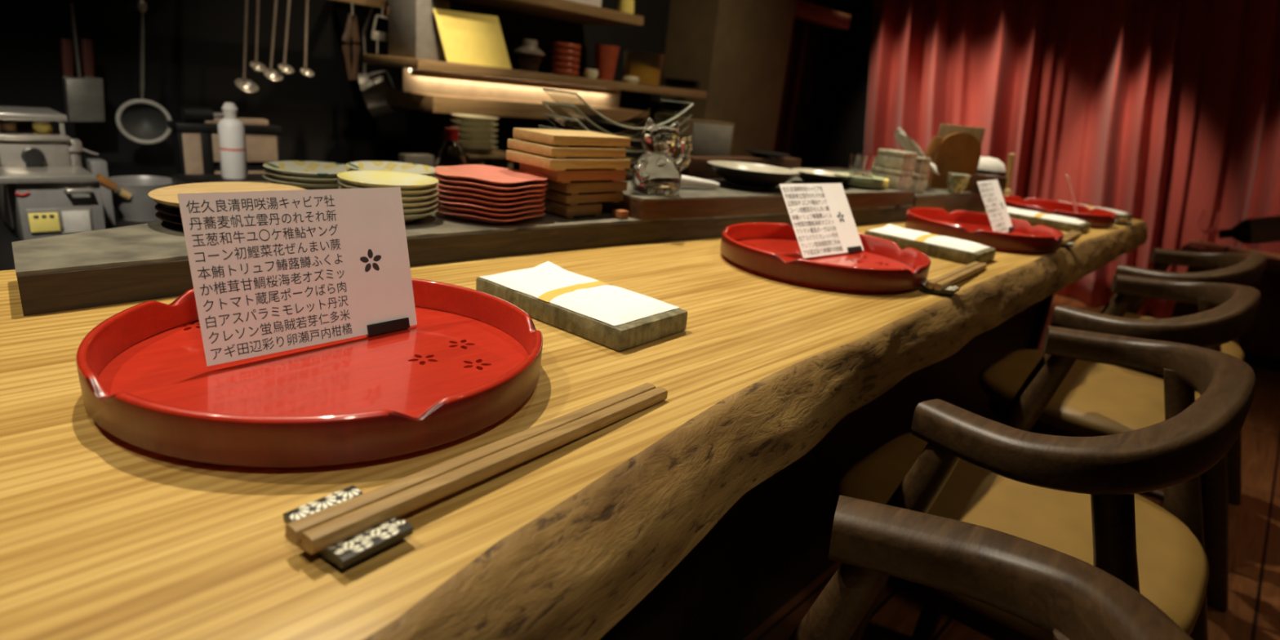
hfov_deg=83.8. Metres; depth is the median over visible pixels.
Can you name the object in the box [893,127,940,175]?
napkin
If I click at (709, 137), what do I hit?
wooden box
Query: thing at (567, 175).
serving board
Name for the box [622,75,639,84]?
dish
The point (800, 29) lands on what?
curtain
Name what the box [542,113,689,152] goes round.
glass plate
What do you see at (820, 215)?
menu card
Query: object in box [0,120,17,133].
spice jar
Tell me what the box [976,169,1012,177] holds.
plate
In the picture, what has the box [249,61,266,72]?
cup
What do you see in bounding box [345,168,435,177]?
plate
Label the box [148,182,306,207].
wooden plate
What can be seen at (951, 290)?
chopstick rest
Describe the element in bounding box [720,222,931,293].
round tray
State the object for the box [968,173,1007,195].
box
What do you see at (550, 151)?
serving board
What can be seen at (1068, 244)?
chopstick rest
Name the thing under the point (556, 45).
bowl
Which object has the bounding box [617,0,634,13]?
jar
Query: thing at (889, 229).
towel
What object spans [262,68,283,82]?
cup
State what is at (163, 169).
countertop
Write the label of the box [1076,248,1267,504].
armchair
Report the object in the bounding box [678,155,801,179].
plank
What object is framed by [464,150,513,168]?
plate rack
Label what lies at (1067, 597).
armchair
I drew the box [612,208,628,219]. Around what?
wood block
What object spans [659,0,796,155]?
trim column
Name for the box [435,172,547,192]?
dish
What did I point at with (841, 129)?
wall
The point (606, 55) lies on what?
tumbler
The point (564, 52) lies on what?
bowl
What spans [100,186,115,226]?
stand
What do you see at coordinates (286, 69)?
cup
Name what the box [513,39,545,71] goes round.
lidded pot
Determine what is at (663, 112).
glass plate
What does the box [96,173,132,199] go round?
brush
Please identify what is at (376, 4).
utensil rail
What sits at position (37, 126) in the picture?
glass jar
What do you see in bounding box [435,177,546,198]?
dish
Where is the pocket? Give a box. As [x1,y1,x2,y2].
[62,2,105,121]
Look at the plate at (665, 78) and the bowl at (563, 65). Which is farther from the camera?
the plate at (665, 78)
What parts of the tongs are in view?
arm, arm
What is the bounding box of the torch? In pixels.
[180,106,223,122]
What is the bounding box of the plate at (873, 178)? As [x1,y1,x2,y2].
[834,171,884,182]
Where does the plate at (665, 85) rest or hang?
on the shelf at (420, 76)
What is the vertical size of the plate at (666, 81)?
0.013 m
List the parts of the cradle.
rail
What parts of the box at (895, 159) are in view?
lid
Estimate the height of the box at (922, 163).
0.040 m
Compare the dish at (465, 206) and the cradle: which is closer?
the dish at (465, 206)
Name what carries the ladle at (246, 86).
hanging from the utensil rail
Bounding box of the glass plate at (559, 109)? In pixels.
[542,101,692,141]
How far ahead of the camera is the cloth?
1.73 m
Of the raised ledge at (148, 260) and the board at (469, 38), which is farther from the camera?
the board at (469, 38)
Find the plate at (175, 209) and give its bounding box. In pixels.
[154,200,180,213]
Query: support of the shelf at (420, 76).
attached to the wall at (651, 37)
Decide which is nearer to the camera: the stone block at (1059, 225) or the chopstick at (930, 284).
the chopstick at (930, 284)
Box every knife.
[59,38,73,82]
[80,38,94,77]
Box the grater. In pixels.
[370,6,388,54]
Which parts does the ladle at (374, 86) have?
handle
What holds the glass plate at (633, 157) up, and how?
on the glass plate at (677, 153)
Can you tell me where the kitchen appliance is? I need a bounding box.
[0,166,106,240]
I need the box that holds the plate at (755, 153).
[742,149,790,159]
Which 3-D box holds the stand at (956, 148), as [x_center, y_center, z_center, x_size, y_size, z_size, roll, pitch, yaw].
[0.873,-0.462,2.024,0.192,0.178,0.046,5,18,-3]
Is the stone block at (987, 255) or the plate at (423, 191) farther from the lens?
the stone block at (987, 255)
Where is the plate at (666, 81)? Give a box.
[662,80,698,84]
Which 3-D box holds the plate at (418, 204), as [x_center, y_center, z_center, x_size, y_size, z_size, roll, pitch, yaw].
[-0.346,-0.164,0.984,0.131,0.017,0.131,-2,19,-22]
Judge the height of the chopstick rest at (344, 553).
0.009 m
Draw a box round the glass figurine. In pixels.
[630,117,693,196]
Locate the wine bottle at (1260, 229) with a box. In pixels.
[1217,215,1279,244]
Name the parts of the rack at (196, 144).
post, beige panel, post, beige panel, beige panel, post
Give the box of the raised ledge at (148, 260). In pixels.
[11,180,914,315]
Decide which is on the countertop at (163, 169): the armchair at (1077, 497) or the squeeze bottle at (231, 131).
the squeeze bottle at (231, 131)
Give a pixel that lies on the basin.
(140, 206)
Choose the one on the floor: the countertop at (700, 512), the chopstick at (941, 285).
the countertop at (700, 512)
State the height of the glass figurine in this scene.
0.126 m
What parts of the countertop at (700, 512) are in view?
panel, panel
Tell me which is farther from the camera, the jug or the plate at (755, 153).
the jug
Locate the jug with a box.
[398,153,434,167]
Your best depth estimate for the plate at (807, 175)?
1.64 m
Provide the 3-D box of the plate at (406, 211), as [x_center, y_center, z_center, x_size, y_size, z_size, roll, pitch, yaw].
[-0.347,-0.157,0.988,0.131,0.017,0.131,-8,23,-37]
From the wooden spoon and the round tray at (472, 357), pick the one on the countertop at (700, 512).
the round tray at (472, 357)
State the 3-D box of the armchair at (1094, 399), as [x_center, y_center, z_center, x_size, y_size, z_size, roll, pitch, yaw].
[1.020,0.273,1.526,0.555,0.757,0.608,21,23,39]
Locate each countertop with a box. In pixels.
[0,161,435,271]
[0,210,1147,639]
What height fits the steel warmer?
0.240 m
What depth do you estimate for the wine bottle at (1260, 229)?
3.47 m
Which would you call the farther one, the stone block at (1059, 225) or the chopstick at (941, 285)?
the stone block at (1059, 225)
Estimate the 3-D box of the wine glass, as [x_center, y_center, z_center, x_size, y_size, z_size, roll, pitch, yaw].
[2.889,-0.463,3.639,0.084,0.190,0.084,21,23,39]
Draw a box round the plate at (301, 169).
[262,160,351,178]
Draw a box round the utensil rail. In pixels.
[328,0,388,9]
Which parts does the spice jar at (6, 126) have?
lid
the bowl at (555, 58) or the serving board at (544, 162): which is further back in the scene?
the bowl at (555, 58)
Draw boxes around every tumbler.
[594,44,619,80]
[848,152,878,177]
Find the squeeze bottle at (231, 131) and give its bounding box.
[217,102,248,179]
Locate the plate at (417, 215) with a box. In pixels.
[404,206,438,222]
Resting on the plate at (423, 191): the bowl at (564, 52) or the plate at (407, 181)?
the plate at (407, 181)
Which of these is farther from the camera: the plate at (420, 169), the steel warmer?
the steel warmer
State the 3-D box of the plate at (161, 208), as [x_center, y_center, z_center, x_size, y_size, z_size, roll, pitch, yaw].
[-0.496,-0.133,0.873,0.162,0.011,0.162,21,23,39]
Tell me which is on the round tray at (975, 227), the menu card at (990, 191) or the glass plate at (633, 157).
the menu card at (990, 191)
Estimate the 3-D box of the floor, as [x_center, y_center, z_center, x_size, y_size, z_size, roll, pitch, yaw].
[1.013,0.578,1.879,5.900,0.050,7.000,21,23,39]
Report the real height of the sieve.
0.429 m
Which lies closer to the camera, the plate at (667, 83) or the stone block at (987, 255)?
the stone block at (987, 255)
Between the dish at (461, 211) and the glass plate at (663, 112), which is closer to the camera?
the dish at (461, 211)
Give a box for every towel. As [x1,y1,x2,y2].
[204,117,268,125]
[479,261,679,326]
[867,223,990,253]
[1006,206,1086,224]
[1059,200,1127,215]
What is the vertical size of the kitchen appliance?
0.136 m
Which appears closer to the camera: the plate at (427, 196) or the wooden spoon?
the plate at (427, 196)
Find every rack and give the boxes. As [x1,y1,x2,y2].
[167,120,281,174]
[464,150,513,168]
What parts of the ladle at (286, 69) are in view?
handle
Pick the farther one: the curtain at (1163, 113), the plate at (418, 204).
the curtain at (1163, 113)
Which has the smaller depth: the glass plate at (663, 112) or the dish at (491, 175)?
the dish at (491, 175)
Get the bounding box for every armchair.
[788,494,1192,639]
[834,325,1256,639]
[978,274,1261,610]
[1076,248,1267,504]
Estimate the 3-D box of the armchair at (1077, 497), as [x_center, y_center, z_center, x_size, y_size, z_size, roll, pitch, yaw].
[0.563,0.392,1.008,0.555,0.757,0.608,21,23,39]
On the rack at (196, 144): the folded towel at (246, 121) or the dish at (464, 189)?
the folded towel at (246, 121)
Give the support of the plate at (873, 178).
on the plate at (846, 180)
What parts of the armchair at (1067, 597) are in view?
leg, leg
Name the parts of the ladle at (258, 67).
handle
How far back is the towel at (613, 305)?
0.77 m
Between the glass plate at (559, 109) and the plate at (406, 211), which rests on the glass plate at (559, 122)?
the glass plate at (559, 109)
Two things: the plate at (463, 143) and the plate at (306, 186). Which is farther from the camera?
the plate at (463, 143)
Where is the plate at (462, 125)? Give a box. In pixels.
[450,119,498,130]
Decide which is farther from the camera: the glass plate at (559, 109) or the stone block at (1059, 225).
the stone block at (1059, 225)
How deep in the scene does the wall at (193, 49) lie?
2.58 m
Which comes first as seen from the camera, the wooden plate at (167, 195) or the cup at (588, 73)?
the wooden plate at (167, 195)
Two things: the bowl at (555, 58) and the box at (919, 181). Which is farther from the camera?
the bowl at (555, 58)
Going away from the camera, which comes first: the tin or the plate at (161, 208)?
the plate at (161, 208)
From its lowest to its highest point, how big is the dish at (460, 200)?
0.015 m
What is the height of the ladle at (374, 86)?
0.388 m
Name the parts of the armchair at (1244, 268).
leg, seat frame, leg, seat, leg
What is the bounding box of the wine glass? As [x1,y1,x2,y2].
[1191,209,1220,248]
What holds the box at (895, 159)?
on the box at (898, 180)
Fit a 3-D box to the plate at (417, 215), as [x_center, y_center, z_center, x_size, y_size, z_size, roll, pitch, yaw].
[-0.348,-0.149,0.990,0.131,0.017,0.131,-3,20,-27]
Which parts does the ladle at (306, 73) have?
handle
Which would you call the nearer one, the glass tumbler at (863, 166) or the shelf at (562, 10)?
the glass tumbler at (863, 166)
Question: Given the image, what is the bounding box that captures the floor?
[742,293,1279,639]
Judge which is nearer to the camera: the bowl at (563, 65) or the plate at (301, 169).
the plate at (301, 169)
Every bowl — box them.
[551,48,580,57]
[551,54,580,63]
[551,61,579,70]
[551,67,578,76]
[552,41,581,50]
[706,160,800,191]
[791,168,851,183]
[946,172,970,193]
[976,156,1012,177]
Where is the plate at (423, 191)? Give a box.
[337,178,438,197]
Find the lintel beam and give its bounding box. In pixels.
[794,0,850,29]
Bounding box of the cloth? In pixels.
[878,177,888,189]
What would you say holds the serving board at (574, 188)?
on the serving board at (594, 197)
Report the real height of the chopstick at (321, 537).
0.018 m
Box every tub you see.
[568,0,601,7]
[623,50,664,86]
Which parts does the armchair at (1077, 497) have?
leg, seat frame, leg, seat, leg, leg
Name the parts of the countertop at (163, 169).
black burner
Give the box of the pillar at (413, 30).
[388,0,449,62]
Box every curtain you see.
[773,19,809,156]
[863,0,1279,318]
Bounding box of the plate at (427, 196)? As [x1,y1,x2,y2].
[337,185,439,203]
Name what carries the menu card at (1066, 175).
on the round tray at (1099, 218)
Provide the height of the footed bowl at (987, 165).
0.157 m
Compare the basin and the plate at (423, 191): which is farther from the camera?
the basin
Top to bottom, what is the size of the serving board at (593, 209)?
0.021 m
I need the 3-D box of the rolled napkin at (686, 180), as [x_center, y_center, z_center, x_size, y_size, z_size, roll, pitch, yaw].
[0.108,-0.267,1.368,0.110,0.025,0.027,-6,21,-33]
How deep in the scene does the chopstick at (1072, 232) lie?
1.77 m
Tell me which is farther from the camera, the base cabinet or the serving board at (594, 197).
the base cabinet
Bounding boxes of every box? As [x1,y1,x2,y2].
[676,118,734,159]
[872,166,914,189]
[875,148,918,170]
[909,173,928,192]
[913,155,931,173]
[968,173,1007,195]
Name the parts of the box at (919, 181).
lid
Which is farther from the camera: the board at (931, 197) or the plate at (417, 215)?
the board at (931, 197)
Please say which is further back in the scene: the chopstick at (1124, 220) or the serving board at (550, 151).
the chopstick at (1124, 220)
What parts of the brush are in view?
handle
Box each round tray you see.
[75,278,542,469]
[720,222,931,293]
[904,207,1063,253]
[1003,195,1116,228]
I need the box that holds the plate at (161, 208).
[154,203,182,221]
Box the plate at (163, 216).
[155,211,183,229]
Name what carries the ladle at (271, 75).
hanging from the utensil rail
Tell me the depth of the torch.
1.99 m
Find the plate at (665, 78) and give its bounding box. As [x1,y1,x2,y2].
[661,77,700,83]
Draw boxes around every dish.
[434,164,546,186]
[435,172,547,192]
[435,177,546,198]
[435,182,545,203]
[435,195,544,213]
[435,205,545,223]
[436,200,545,218]
[437,190,545,208]
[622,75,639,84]
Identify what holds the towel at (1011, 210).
on the stone block at (1059, 225)
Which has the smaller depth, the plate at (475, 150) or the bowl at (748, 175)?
the bowl at (748, 175)
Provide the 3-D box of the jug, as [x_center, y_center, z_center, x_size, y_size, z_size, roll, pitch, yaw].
[-0.691,-0.433,2.204,0.040,0.156,0.100,21,23,39]
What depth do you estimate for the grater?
2.48 m
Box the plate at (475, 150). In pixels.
[459,144,497,154]
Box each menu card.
[177,186,417,366]
[778,182,863,257]
[977,179,1013,232]
[1065,173,1077,212]
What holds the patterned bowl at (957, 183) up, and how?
on the board at (931, 197)
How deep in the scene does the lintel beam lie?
4.58 m
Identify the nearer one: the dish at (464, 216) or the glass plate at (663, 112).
the dish at (464, 216)
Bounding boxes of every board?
[432,8,511,69]
[506,138,626,159]
[506,150,630,170]
[512,128,631,148]
[519,162,626,182]
[542,188,623,205]
[542,198,602,218]
[544,179,627,195]
[798,167,986,213]
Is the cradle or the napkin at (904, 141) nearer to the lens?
the napkin at (904, 141)
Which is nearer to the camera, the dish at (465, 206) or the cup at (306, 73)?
the dish at (465, 206)
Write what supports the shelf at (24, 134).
attached to the steel warmer
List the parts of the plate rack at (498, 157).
leg, leg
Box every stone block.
[475,277,687,351]
[864,230,995,264]
[1008,212,1090,233]
[1115,213,1132,222]
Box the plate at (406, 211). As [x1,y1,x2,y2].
[403,200,438,215]
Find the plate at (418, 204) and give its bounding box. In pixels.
[402,195,438,208]
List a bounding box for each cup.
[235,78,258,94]
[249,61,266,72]
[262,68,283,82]
[278,63,293,75]
[299,67,314,77]
[583,68,598,79]
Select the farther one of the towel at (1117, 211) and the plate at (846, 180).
the towel at (1117, 211)
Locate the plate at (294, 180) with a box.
[262,168,340,184]
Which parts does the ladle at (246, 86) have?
handle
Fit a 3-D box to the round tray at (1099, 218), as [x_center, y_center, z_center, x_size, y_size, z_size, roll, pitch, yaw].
[1.258,-0.331,2.174,0.330,0.040,0.330,10,18,12]
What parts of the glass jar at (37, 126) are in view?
lid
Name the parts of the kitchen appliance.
lid, plate, bar handle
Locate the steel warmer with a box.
[0,106,71,231]
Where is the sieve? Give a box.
[115,0,172,144]
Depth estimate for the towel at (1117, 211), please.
2.30 m
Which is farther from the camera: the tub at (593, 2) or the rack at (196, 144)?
the tub at (593, 2)
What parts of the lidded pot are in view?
lid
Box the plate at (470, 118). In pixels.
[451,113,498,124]
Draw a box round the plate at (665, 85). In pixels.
[661,84,698,89]
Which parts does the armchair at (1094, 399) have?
leg, seat frame, seat, leg, leg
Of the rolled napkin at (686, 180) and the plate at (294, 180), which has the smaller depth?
the plate at (294, 180)
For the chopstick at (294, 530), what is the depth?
0.43 m
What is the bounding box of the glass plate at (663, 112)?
[542,88,693,129]
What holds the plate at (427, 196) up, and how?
on the plate at (418, 204)
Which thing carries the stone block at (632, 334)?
on the countertop at (700, 512)
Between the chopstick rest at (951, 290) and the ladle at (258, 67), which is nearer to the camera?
the chopstick rest at (951, 290)
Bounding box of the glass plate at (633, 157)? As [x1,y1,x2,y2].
[538,124,692,164]
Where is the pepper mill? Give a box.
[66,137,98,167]
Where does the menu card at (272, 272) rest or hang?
on the round tray at (472, 357)
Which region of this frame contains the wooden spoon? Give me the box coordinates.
[1002,153,1014,196]
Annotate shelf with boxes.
[0,127,70,141]
[363,53,706,122]
[455,0,644,26]
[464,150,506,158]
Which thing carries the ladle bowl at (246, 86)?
on the ladle at (246, 86)
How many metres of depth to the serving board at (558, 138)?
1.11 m
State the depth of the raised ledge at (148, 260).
0.81 m
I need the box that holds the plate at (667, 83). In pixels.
[661,81,700,87]
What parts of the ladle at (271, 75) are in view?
handle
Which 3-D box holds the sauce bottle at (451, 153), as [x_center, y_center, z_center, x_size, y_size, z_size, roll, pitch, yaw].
[-0.563,-0.445,2.124,0.089,0.248,0.089,21,23,39]
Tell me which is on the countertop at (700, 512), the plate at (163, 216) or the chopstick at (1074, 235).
the chopstick at (1074, 235)
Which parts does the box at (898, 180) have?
lid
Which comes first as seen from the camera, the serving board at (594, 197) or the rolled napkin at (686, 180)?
the serving board at (594, 197)
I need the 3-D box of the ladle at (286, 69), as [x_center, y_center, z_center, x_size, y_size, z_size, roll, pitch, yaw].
[-1.141,-0.932,2.302,0.042,0.267,0.065,13,19,21]
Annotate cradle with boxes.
[1223,245,1279,262]
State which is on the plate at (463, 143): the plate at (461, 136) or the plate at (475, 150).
the plate at (461, 136)
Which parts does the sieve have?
handle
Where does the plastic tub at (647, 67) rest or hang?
on the shelf at (420, 76)
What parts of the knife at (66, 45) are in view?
blade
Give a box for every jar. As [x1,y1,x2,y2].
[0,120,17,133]
[31,120,53,133]
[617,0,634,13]
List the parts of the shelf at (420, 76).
panel, lower shelf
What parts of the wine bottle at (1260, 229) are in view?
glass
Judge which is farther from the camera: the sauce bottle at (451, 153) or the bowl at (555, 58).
the bowl at (555, 58)
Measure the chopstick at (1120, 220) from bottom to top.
0.018 m
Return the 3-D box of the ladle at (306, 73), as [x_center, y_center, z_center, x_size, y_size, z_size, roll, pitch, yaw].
[-1.104,-0.941,2.348,0.049,0.272,0.044,21,23,39]
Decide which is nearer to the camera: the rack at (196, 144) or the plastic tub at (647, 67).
the rack at (196, 144)
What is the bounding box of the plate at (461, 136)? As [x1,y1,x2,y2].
[458,132,497,142]
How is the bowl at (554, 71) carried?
on the shelf at (420, 76)
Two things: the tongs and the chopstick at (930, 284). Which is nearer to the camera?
the chopstick at (930, 284)
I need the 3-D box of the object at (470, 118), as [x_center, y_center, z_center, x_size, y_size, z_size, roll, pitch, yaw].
[-0.534,-0.648,2.308,0.151,0.023,0.151,21,23,39]
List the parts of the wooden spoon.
handle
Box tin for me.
[85,158,108,177]
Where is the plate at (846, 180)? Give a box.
[843,179,884,185]
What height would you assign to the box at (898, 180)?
0.046 m
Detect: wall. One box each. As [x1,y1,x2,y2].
[0,0,839,168]
[415,0,670,169]
[810,0,872,168]
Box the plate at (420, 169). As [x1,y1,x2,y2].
[346,160,435,176]
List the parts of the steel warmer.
knob, lid, post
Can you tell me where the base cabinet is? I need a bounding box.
[1170,240,1279,372]
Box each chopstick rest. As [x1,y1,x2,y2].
[283,485,413,568]
[918,279,959,294]
[1060,242,1075,247]
[1114,219,1133,225]
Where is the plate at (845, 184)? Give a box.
[840,181,883,188]
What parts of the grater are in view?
blade plate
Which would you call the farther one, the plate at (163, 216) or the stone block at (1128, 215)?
the stone block at (1128, 215)
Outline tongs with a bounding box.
[341,1,359,79]
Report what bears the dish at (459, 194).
on the dish at (460, 200)
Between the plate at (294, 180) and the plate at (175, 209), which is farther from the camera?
the plate at (294, 180)
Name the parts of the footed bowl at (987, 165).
domed lid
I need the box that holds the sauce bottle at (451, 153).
[435,127,466,173]
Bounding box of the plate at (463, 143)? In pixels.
[457,138,497,147]
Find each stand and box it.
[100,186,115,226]
[621,174,631,181]
[924,123,985,191]
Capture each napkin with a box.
[681,174,719,187]
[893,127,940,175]
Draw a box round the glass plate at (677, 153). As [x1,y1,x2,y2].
[624,146,681,174]
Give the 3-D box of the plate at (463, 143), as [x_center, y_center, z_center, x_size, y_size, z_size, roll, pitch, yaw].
[-0.540,-0.578,2.330,0.151,0.023,0.151,1,18,-15]
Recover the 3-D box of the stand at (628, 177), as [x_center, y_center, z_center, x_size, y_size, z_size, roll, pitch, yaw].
[-0.057,-0.284,1.469,0.110,0.038,0.230,21,23,39]
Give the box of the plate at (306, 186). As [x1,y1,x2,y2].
[262,173,341,189]
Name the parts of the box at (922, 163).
lid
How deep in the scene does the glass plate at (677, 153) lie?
1.52 m
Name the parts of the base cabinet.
door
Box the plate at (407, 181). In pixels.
[337,170,438,191]
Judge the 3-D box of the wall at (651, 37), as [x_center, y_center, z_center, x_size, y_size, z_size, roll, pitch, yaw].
[-0.301,-1.673,2.945,0.035,2.100,1.350,21,23,39]
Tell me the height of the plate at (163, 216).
0.011 m
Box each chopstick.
[285,382,655,545]
[301,386,667,554]
[924,261,980,288]
[933,262,986,290]
[1061,231,1080,244]
[1062,230,1075,239]
[1117,217,1124,222]
[1121,216,1132,222]
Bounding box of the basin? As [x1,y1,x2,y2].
[107,175,176,222]
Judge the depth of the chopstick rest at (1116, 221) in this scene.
2.18 m
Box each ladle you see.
[235,0,258,94]
[249,0,266,72]
[262,0,283,82]
[278,0,293,75]
[299,0,314,77]
[358,6,396,118]
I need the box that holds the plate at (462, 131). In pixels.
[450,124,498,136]
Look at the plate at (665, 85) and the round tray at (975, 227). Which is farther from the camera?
the plate at (665, 85)

